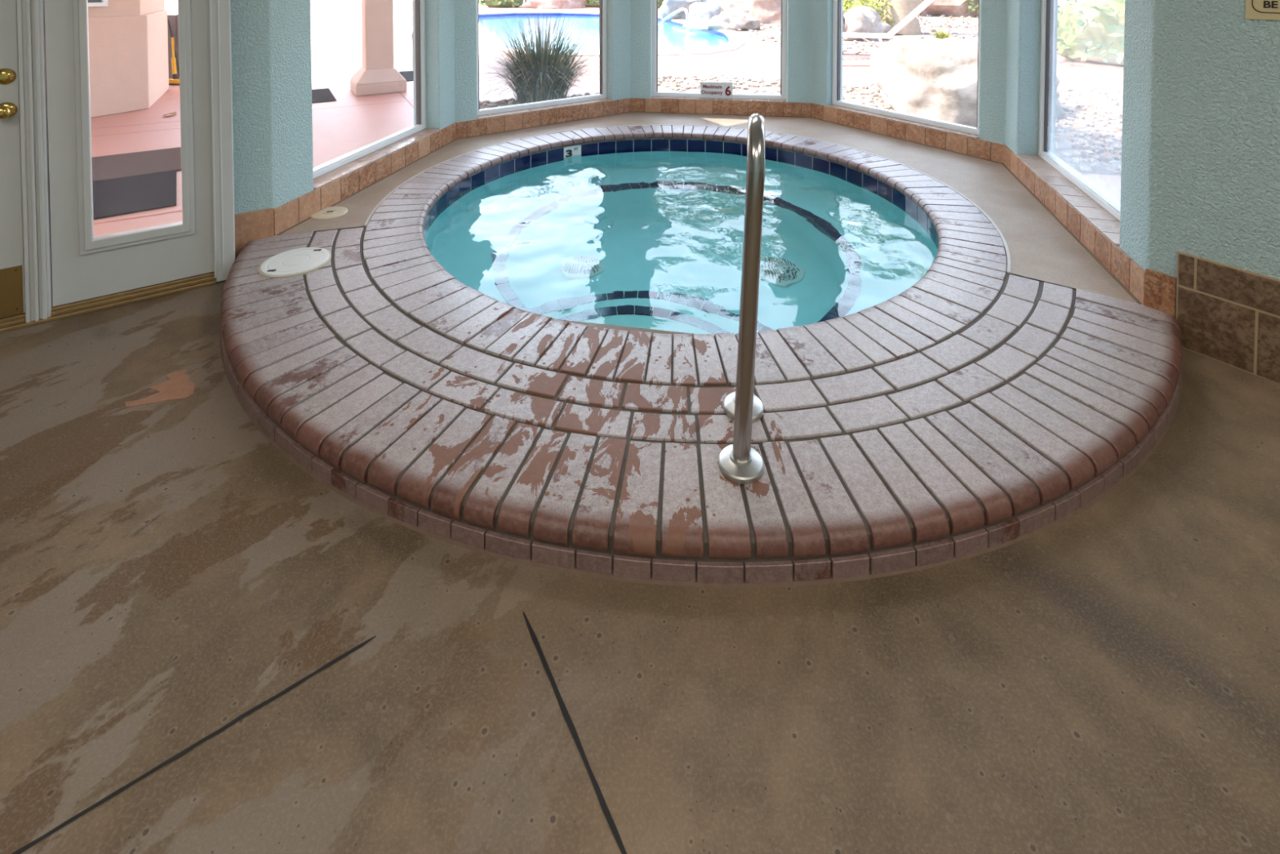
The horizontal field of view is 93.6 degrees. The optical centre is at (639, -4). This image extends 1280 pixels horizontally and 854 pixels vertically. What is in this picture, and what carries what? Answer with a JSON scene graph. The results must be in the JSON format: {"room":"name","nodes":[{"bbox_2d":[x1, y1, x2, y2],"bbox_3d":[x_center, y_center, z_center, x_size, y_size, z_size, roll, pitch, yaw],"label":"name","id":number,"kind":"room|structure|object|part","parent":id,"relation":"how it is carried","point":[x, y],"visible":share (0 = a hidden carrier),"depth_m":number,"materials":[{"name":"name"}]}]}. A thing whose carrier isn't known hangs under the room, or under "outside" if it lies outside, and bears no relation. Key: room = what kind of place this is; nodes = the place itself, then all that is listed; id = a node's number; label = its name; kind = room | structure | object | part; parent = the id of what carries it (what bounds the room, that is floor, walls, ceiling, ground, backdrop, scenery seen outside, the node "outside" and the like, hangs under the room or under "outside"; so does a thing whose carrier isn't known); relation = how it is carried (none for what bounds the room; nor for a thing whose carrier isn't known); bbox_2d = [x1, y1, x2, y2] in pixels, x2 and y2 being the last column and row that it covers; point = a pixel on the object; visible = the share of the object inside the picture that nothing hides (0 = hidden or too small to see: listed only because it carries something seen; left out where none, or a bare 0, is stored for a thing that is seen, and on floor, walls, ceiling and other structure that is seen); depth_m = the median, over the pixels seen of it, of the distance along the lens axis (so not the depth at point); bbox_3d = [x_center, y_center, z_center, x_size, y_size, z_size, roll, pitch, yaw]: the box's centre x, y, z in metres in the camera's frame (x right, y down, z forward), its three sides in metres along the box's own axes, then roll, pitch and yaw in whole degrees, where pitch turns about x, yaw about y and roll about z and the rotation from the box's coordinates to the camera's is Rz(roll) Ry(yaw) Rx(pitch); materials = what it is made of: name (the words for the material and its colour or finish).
{"room":"indoor hot tub room","nodes":[
{"label":"indoor hot tub room","id":0,"kind":"room"},
{"bbox_2d":[0,271,216,333],"bbox_3d":[-2.693,1.331,2.400,1.642,0.046,0.100,-1,2,-34],"label":"threshold","id":1,"kind":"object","parent":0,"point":[12,322],"depth_m":2.62,"materials":[{"name":"gold metal"}]},
{"bbox_2d":[90,0,1123,236],"bbox_3d":[0.000,0.317,42.025,80.000,0.101,96.000,0,2,0],"label":"patio","id":2,"kind":"structure","parent":0,"point":[351,122],"depth_m":8.24,"materials":[{"name":"concrete"}]},
{"bbox_2d":[87,0,168,118],"bbox_3d":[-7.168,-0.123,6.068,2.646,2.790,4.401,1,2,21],"label":"column","id":3,"kind":"object","parent":2,"relation":"on","point":[128,39],"visible":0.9,"depth_m":6.55,"materials":[{"name":"pink paint"}]},
{"bbox_2d":[92,169,176,219],"bbox_3d":[-3.605,1.325,3.934,0.949,0.011,0.893,-1,2,-35],"label":"door mat","id":4,"kind":"object","parent":2,"relation":"on","point":[120,196],"visible":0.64,"depth_m":4.01,"materials":[{"name":"grey fabric"}]},
{"bbox_2d":[91,146,181,181],"bbox_3d":[-4.095,1.306,4.613,1.047,0.011,0.792,-1,2,-33],"label":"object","id":5,"kind":"object","parent":2,"relation":"on","point":[123,165],"visible":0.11,"depth_m":4.68,"materials":[{"name":"grey"}]},
{"bbox_2d":[163,111,176,115],"bbox_3d":[-4.995,1.244,6.377,0.120,0.031,0.106,-2,2,-45],"label":"leaf","id":6,"kind":"object","parent":2,"relation":"on","point":[173,113],"visible":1,"depth_m":6.37,"materials":[{"name":"brown plant"}]},
{"bbox_2d":[167,14,179,79],"bbox_3d":[-6.533,0.721,8.608,0.850,0.940,0.081,0,2,10],"label":"fence","id":7,"kind":"object","parent":2,"relation":"on","point":[173,20],"visible":0.11,"depth_m":8.59,"materials":[{"name":"metal"}]},
{"bbox_2d":[167,19,179,79],"bbox_3d":[-6.490,0.762,8.384,0.309,0.897,0.024,1,2,25],"label":"pole","id":8,"kind":"object","parent":2,"relation":"on","point":[168,20],"visible":0.54,"depth_m":8.38,"materials":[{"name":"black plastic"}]},
{"bbox_2d":[168,37,179,85],"bbox_3d":[-6.416,0.888,8.286,0.342,0.645,0.143,1,2,27],"label":"broom","id":9,"kind":"object","parent":2,"relation":"on","point":[174,81],"visible":0.66,"depth_m":8.29,"materials":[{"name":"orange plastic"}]},
{"bbox_3d":[-6.474,0.820,8.340,0.200,0.512,0.052,2,2,45],"label":"handle","id":10,"kind":"part","parent":9,"relation":"part of","materials":[{"name":"yellow plastic"}]},
{"bbox_2d":[172,73,177,79],"bbox_3d":[-6.410,1.100,8.289,0.079,0.081,0.058,1,2,27],"label":"socket","id":11,"kind":"object","parent":9,"relation":"attached to","point":[175,76],"depth_m":8.27,"materials":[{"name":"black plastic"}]},
{"bbox_2d":[311,88,336,103],"bbox_3d":[-4.185,1.229,7.377,0.730,0.011,0.959,-1,2,-32],"label":"door mat","id":12,"kind":"object","parent":2,"relation":"on","point":[318,95],"visible":0.44,"depth_m":7.43,"materials":[{"name":"grey fabric"}]},
{"bbox_2d":[350,0,406,96],"bbox_3d":[-3.420,-0.227,7.817,0.600,2.900,0.600,-1,2,-32],"label":"porch column","id":13,"kind":"structure","parent":2,"relation":"on","point":[377,75],"depth_m":7.68,"materials":[{"name":"pink paint"}]},
{"bbox_2d":[399,71,413,81],"bbox_3d":[-3.500,1.185,8.962,0.352,0.011,1.001,-1,2,-28],"label":"door mat","id":14,"kind":"object","parent":2,"relation":"on","point":[407,75],"visible":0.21,"depth_m":9.02,"materials":[{"name":"grey fabric"}]},
{"bbox_2d":[411,31,413,54],"bbox_3d":[-3.481,0.807,10.087,0.532,0.706,0.533,0,2,0],"label":"patio chair","id":15,"kind":"object","parent":2,"relation":"on","point":[412,32],"visible":0.04,"depth_m":9.86,"materials":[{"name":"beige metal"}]},
{"bbox_2d":[478,0,525,8],"bbox_3d":[-7.208,-0.224,32.030,4.112,2.213,2.596,0,2,0],"label":"shrub","id":16,"kind":"object","parent":2,"relation":"on","point":[491,3],"visible":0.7,"depth_m":31.37,"materials":[{"name":"green plant"}]},
{"bbox_2d":[519,0,586,8],"bbox_3d":[-4.529,-0.028,30.993,3.538,1.422,1.840,0,2,11],"label":"rock","id":17,"kind":"object","parent":2,"relation":"on","point":[535,4],"visible":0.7,"depth_m":30.30,"materials":[{"name":"pink stone"}]},
{"bbox_2d":[584,0,599,7],"bbox_3d":[-2.242,-0.253,32.492,4.281,2.301,3.047,0,2,0],"label":"shrub","id":18,"kind":"object","parent":2,"relation":"on","point":[588,3],"visible":0.19,"depth_m":31.81,"materials":[{"name":"green plant"}]},
{"bbox_2d":[478,11,745,56],"bbox_3d":[-1.968,1.526,19.373,7.949,1.310,16.564,0,2,-15],"label":"swimming pool","id":19,"kind":"object","parent":2,"relation":"in","point":[735,40],"visible":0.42,"depth_m":15.98,"materials":[{"name":"teal paint"}]},
{"bbox_2d":[478,15,728,53],"bbox_3d":[-2.425,1.044,19.237,9.526,0.001,15.176,0,2,0],"label":"pool water","id":20,"kind":"object","parent":19,"relation":"in","point":[675,35],"visible":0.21,"depth_m":18.27,"materials":[{"name":"teal liquid"}]},
{"bbox_2d":[657,0,663,8],"bbox_3d":[0.446,-0.122,31.484,3.595,1.983,2.500,0,2,0],"label":"shrub","id":21,"kind":"object","parent":2,"relation":"on","point":[660,2],"visible":0.02,"depth_m":31.05,"materials":[{"name":"green plant"}]},
{"bbox_2d":[659,7,692,57],"bbox_3d":[0.655,0.662,11.634,0.159,0.936,1.195,-1,2,-28],"label":"pool handrail","id":22,"kind":"object","parent":2,"relation":"on","point":[680,10],"visible":1,"depth_m":11.36,"materials":[{"name":"silver metal"}]},
{"bbox_2d":[659,0,707,21],"bbox_3d":[1.630,0.244,22.348,1.802,1.394,1.634,0,2,0],"label":"rock","id":23,"kind":"object","parent":2,"relation":"on","point":[668,7],"visible":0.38,"depth_m":21.63,"materials":[{"name":"grey stone"}]},
{"bbox_2d":[682,0,721,30],"bbox_3d":[1.978,0.565,18.180,1.278,0.920,1.350,-1,2,-38],"label":"rock","id":24,"kind":"object","parent":2,"relation":"on","point":[700,13],"visible":0.71,"depth_m":17.71,"materials":[{"name":"grey stone"}]},
{"bbox_2d":[489,15,1123,174],"bbox_3d":[9.900,0.940,17.733,24.200,0.001,30.600,0,2,0],"label":"gravel bed","id":25,"kind":"object","parent":2,"relation":"on","point":[1098,100],"visible":0.03,"depth_m":7.90,"materials":[{"name":"beige gravel"}]},
{"bbox_2d":[479,9,599,103],"bbox_3d":[-1.122,0.661,7.169,2.663,1.160,2.496,-1,2,-17],"label":"ornamental grass","id":26,"kind":"object","parent":25,"relation":"on","point":[538,76],"depth_m":6.86,"materials":[{"name":"green plant"}]},
{"bbox_2d":[715,0,751,13],"bbox_3d":[3.383,0.468,21.359,3.071,0.905,2.095,0,2,0],"label":"rock","id":27,"kind":"object","parent":25,"relation":"on","point":[727,6],"visible":0.16,"depth_m":20.62,"materials":[{"name":"stone"}]},
{"bbox_2d":[706,10,761,31],"bbox_3d":[2.714,0.701,17.550,1.592,0.599,1.434,0,2,0],"label":"rock","id":28,"kind":"object","parent":25,"relation":"on","point":[732,20],"visible":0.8,"depth_m":17.10,"materials":[{"name":"stone"}]},
{"bbox_2d":[749,0,781,24],"bbox_3d":[4.859,0.075,20.615,2.469,1.829,2.486,0,2,0],"label":"boulder","id":29,"kind":"object","parent":25,"relation":"on","point":[768,11],"visible":0.4,"depth_m":19.76,"materials":[{"name":"pink stone"}]},
{"bbox_2d":[479,8,1123,173],"bbox_3d":[10.471,0.917,16.858,19.353,0.178,31.230,0,2,14],"label":"gravel","id":30,"kind":"object","parent":25,"relation":"on","point":[1079,126],"visible":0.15,"depth_m":6.67,"materials":[{"name":"gravel"}]},
{"bbox_2d":[842,9,845,32],"bbox_3d":[4.757,0.669,14.758,1.002,0.893,0.948,-1,2,-26],"label":"rock","id":31,"kind":"object","parent":25,"relation":"on","point":[844,12],"visible":0.02,"depth_m":14.45,"materials":[{"name":"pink stone"}]},
{"bbox_2d":[842,6,892,40],"bbox_3d":[5.285,0.667,14.603,1.276,0.885,1.086,-1,2,-21],"label":"rock","id":32,"kind":"object","parent":25,"relation":"on","point":[864,20],"visible":0.56,"depth_m":14.21,"materials":[{"name":"stone"}]},
{"bbox_2d":[854,0,881,13],"bbox_3d":[6.595,0.317,18.058,1.700,1.498,1.527,0,2,0],"label":"rock","id":33,"kind":"object","parent":25,"relation":"on","point":[855,0],"visible":0.02,"depth_m":17.55,"materials":[{"name":"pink stone"}]},
{"bbox_2d":[843,0,895,26],"bbox_3d":[5.789,0.437,16.345,2.504,1.572,1.944,0,2,0],"label":"shrub","id":34,"kind":"object","parent":25,"relation":"on","point":[847,4],"visible":0.23,"depth_m":15.85,"materials":[{"name":"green plant"}]},
{"bbox_2d":[880,0,920,35],"bbox_3d":[7.130,-1.926,16.225,4.258,5.994,4.367,0,2,0],"label":"rock","id":35,"kind":"object","parent":25,"relation":"on","point":[900,10],"visible":0.64,"depth_m":15.79,"materials":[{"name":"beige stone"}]},
{"bbox_2d":[930,28,954,39],"bbox_3d":[7.088,0.871,14.121,0.538,0.352,0.469,0,2,0],"label":"plant","id":36,"kind":"object","parent":25,"relation":"on","point":[940,35],"visible":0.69,"depth_m":14.06,"materials":[{"name":"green plant"}]},
{"bbox_2d":[919,0,977,17],"bbox_3d":[12.764,-0.087,24.645,4.951,2.037,2.880,0,2,-16],"label":"boulder","id":37,"kind":"object","parent":25,"relation":"on","point":[948,8],"visible":0.27,"depth_m":23.37,"materials":[{"name":"pink stone"}]},
{"bbox_2d":[869,37,1063,127],"bbox_3d":[3.587,0.880,6.803,1.967,0.900,1.801,-1,2,-29],"label":"boulder","id":38,"kind":"object","parent":25,"relation":"on","point":[934,78],"visible":0.49,"depth_m":6.26,"materials":[{"name":"stone"}]},
{"bbox_2d":[960,0,978,14],"bbox_3d":[13.756,0.071,23.003,2.921,2.070,2.414,0,2,0],"label":"shrub","id":39,"kind":"object","parent":25,"relation":"on","point":[970,7],"visible":0.18,"depth_m":22.95,"materials":[{"name":"green plant"}]},
{"bbox_2d":[767,0,935,47],"bbox_3d":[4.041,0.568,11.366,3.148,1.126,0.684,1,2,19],"label":"chaise lounge","id":40,"kind":"object","parent":2,"relation":"on","point":[926,3],"visible":0.48,"depth_m":11.07,"materials":[{"name":"white plastic"}]},
{"bbox_2d":[842,58,870,66],"bbox_3d":[4.770,1.143,10.543,3.600,0.019,0.900,0,2,-3],"label":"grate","id":41,"kind":"object","parent":2,"relation":"on","point":[846,62],"visible":0.12,"depth_m":10.41,"materials":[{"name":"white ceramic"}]},
{"bbox_2d":[1057,0,1124,66],"bbox_3d":[8.360,0.399,10.617,3.379,2.164,3.232,-1,2,-39],"label":"shrub","id":42,"kind":"object","parent":2,"relation":"on","point":[1089,31],"visible":0.26,"depth_m":10.15,"materials":[{"name":"green plant"}]},
{"bbox_2d":[0,280,1279,853],"bbox_3d":[0.159,1.484,0.422,9.802,0.151,5.361,0,2,0],"label":"floor","id":43,"kind":"structure","parent":0,"point":[207,646],"depth_m":1.24,"materials":[{"name":"concrete"}]},
{"bbox_2d":[230,0,1173,274],"bbox_3d":[0.442,-0.026,4.359,4.778,2.850,3.502,0,2,9],"label":"wall","id":44,"kind":"structure","parent":0,"point":[271,39],"depth_m":3.29,"materials":[{"name":"teal paint"}]},
{"bbox_2d":[312,0,426,178],"bbox_3d":[-1.848,-0.050,4.043,0.070,2.204,1.365,0,2,11],"label":"window","id":45,"kind":"structure","parent":44,"relation":"in","point":[420,25],"depth_m":4.67,"materials":[{"name":"white metal"}]},
{"bbox_2d":[313,128,440,189],"bbox_3d":[-1.770,1.059,4.060,0.167,0.013,1.365,0,2,11],"label":"trim","id":46,"kind":"structure","parent":44,"relation":"attached to","point":[343,171],"depth_m":3.92,"materials":[{"name":"stone"}]},
{"bbox_2d":[476,0,606,115],"bbox_3d":[-0.893,-0.092,5.538,1.351,2.204,0.070,-1,2,-36],"label":"window","id":47,"kind":"structure","parent":44,"relation":"in","point":[602,3],"depth_m":5.76,"materials":[{"name":"white metal"}]},
{"bbox_2d":[477,97,612,119],"bbox_3d":[-0.856,1.018,5.518,1.351,0.013,0.137,-1,2,-36],"label":"trim","id":48,"kind":"structure","parent":44,"relation":"attached to","point":[558,106],"depth_m":5.44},
{"bbox_2d":[234,97,1176,317],"bbox_3d":[0.393,1.156,4.281,4.374,0.231,3.305,0,2,9],"label":"baseboard","id":49,"kind":"structure","parent":44,"relation":"attached to","point":[1155,290],"depth_m":4.21,"materials":[{"name":"tile"}]},
{"bbox_2d":[651,96,786,102],"bbox_3d":[0.770,1.007,5.921,1.315,0.013,0.112,0,2,8],"label":"trim","id":50,"kind":"structure","parent":44,"relation":"attached to","point":[652,97],"depth_m":5.89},
{"bbox_2d":[700,81,733,98],"bbox_3d":[0.754,0.920,5.930,0.315,0.157,0.008,0,2,8],"label":"sign","id":51,"kind":"object","parent":50,"relation":"on","point":[708,90],"visible":1,"depth_m":5.93,"materials":[{"name":"white plastic"}]},
{"bbox_2d":[652,0,786,99],"bbox_3d":[0.777,-0.103,5.941,1.315,2.204,0.070,0,2,8],"label":"window","id":52,"kind":"structure","parent":44,"relation":"in","point":[655,2],"depth_m":5.91,"materials":[{"name":"white metal"}]},
{"bbox_2d":[826,104,978,138],"bbox_3d":[2.163,1.031,5.057,0.122,0.013,1.379,-1,2,-33],"label":"trim","id":53,"kind":"structure","parent":44,"relation":"attached to","point":[903,121],"depth_m":4.94,"materials":[{"name":"stone"}]},
{"bbox_2d":[831,0,980,135],"bbox_3d":[2.210,-0.078,5.057,0.070,2.204,1.379,-1,2,-33],"label":"window","id":54,"kind":"structure","parent":44,"relation":"in","point":[836,69],"depth_m":5.36,"materials":[{"name":"white metal"}]},
{"bbox_2d":[1014,153,1119,246],"bbox_3d":[2.396,1.079,3.325,0.177,0.013,1.440,0,2,17],"label":"trim","id":55,"kind":"structure","parent":44,"relation":"attached to","point":[1108,225],"depth_m":3.22,"materials":[{"name":"stone"}]},
{"bbox_2d":[1038,0,1120,220],"bbox_3d":[2.476,-0.028,3.270,0.070,2.204,1.440,0,2,17],"label":"window","id":56,"kind":"structure","parent":44,"relation":"in","point":[1108,203],"depth_m":3.92,"materials":[{"name":"white metal"}]},
{"bbox_3d":[2.476,-0.031,3.269,0.006,2.139,1.348,0,2,17],"label":"pane","id":57,"kind":"part","parent":56,"relation":"part of","materials":[{"name":"clear glass"}]},
{"bbox_2d":[280,111,1137,303],"bbox_3d":[0.471,1.247,4.329,4.235,0.108,3.222,0,2,10],"label":"deck","id":58,"kind":"object","parent":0,"point":[1041,249],"visible":0.53,"depth_m":3.84,"materials":[{"name":"concrete"}]},
{"bbox_2d":[311,206,347,220],"bbox_3d":[-1.750,1.218,3.385,0.188,0.020,0.188,0,2,0],"label":"lid","id":59,"kind":"object","parent":58,"relation":"on","point":[331,212],"visible":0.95,"depth_m":3.36,"materials":[{"name":"beige plastic"}]},
{"bbox_2d":[219,124,1182,587],"bbox_3d":[0.061,1.750,3.442,4.124,1.072,4.050,0,2,0],"label":"hot tub","id":60,"kind":"object","parent":58,"relation":"in","point":[979,407],"visible":0.9,"depth_m":1.86,"materials":[{"name":"brick"}]},
{"bbox_2d":[257,247,331,278],"bbox_3d":[-1.600,1.232,2.793,0.294,0.020,0.294,0,2,0],"label":"lid","id":61,"kind":"object","parent":60,"relation":"on","point":[294,262],"visible":1,"depth_m":2.77,"materials":[{"name":"beige plastic"}]},
{"bbox_2d":[424,148,938,335],"bbox_3d":[0.215,1.347,3.699,2.949,0.018,2.949,0,2,-16],"label":"water","id":62,"kind":"object","parent":60,"relation":"in","point":[639,238],"visible":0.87,"depth_m":3.33,"materials":[{"name":"teal liquid"}]},
{"bbox_2d":[718,113,764,484],"bbox_3d":[0.294,0.800,1.716,0.121,0.925,0.339,0,2,12],"label":"handrail","id":63,"kind":"object","parent":60,"relation":"on","point":[740,463],"visible":1,"depth_m":1.60,"materials":[{"name":"silver metal"}]},
{"bbox_3d":[0.314,0.798,1.726,0.084,0.922,0.295,0,2,12],"label":"rail","id":64,"kind":"part","parent":63,"relation":"part of","materials":[{"name":"silver metal"}]},
{"bbox_2d":[1166,0,1279,317],"bbox_3d":[3.650,0.087,0.307,0.200,2.850,5.140,-1,2,-35],"label":"wall","id":65,"kind":"structure","parent":0,"point":[1224,196],"depth_m":2.23,"materials":[{"name":"teal paint"}]},
{"bbox_2d":[1176,251,1279,384],"bbox_3d":[2.615,1.194,1.606,0.014,0.366,1.806,-1,2,-35],"label":"baseboard","id":66,"kind":"structure","parent":65,"relation":"attached to","point":[1229,315],"depth_m":2.21,"materials":[{"name":"brown tile"}]},
{"bbox_2d":[1245,0,1279,20],"bbox_3d":[2.284,-0.126,2.039,0.007,0.420,0.320,-1,2,-35],"label":"wall sign","id":67,"kind":"object","parent":65,"relation":"attached to","point":[1268,10],"visible":1,"depth_m":2.14,"materials":[{"name":"beige"}]},
{"bbox_3d":[-3.397,0.041,1.975,2.911,2.850,2.009,0,2,0],"label":"wall","id":68,"kind":"structure","parent":0,"visible":0},
{"bbox_2d":[0,0,25,318],"bbox_3d":[-2.941,0.296,2.168,0.986,2.030,0.115,-1,2,-34],"label":"door","id":69,"kind":"structure","parent":68,"relation":"in","point":[12,295],"depth_m":2.44,"materials":[{"name":"white paint"}]},
{"bbox_3d":[-2.547,0.459,2.406,0.064,0.064,0.070,-1,2,-34],"label":"knob","id":70,"kind":"part","parent":69,"relation":"part of","materials":[{"name":"gold metal"}]},
{"bbox_3d":[-2.932,1.209,2.212,0.942,0.198,0.005,-1,2,-34],"label":"kick plate","id":71,"kind":"part","parent":69,"relation":"part of","materials":[{"name":"gold metal"}]},
{"bbox_2d":[16,0,53,322],"bbox_3d":[-2.527,0.297,2.513,0.076,2.092,0.146,-1,2,-34],"label":"trim","id":72,"kind":"structure","parent":68,"relation":"attached to","point":[31,35],"depth_m":2.47,"materials":[{"name":"white paint"}]},
{"bbox_2d":[44,0,214,306],"bbox_3d":[-2.241,0.282,2.661,0.558,2.030,0.065,-1,2,-34],"label":"door","id":73,"kind":"structure","parent":68,"relation":"in","point":[85,266],"depth_m":2.60,"materials":[{"name":"white paint"}]},
{"bbox_3d":[-2.225,0.230,2.649,0.399,1.741,0.030,-1,2,-34],"label":"glass moulding","id":74,"kind":"part","parent":73,"relation":"part of","materials":[{"name":"white paint"}]},
{"bbox_2d":[208,0,235,281],"bbox_3d":[-2.008,0.257,2.881,0.080,2.152,0.204,-1,2,-34],"label":"trim","id":75,"kind":"structure","parent":68,"relation":"attached to","point":[220,11],"depth_m":2.81,"materials":[{"name":"white paint"}]}
]}

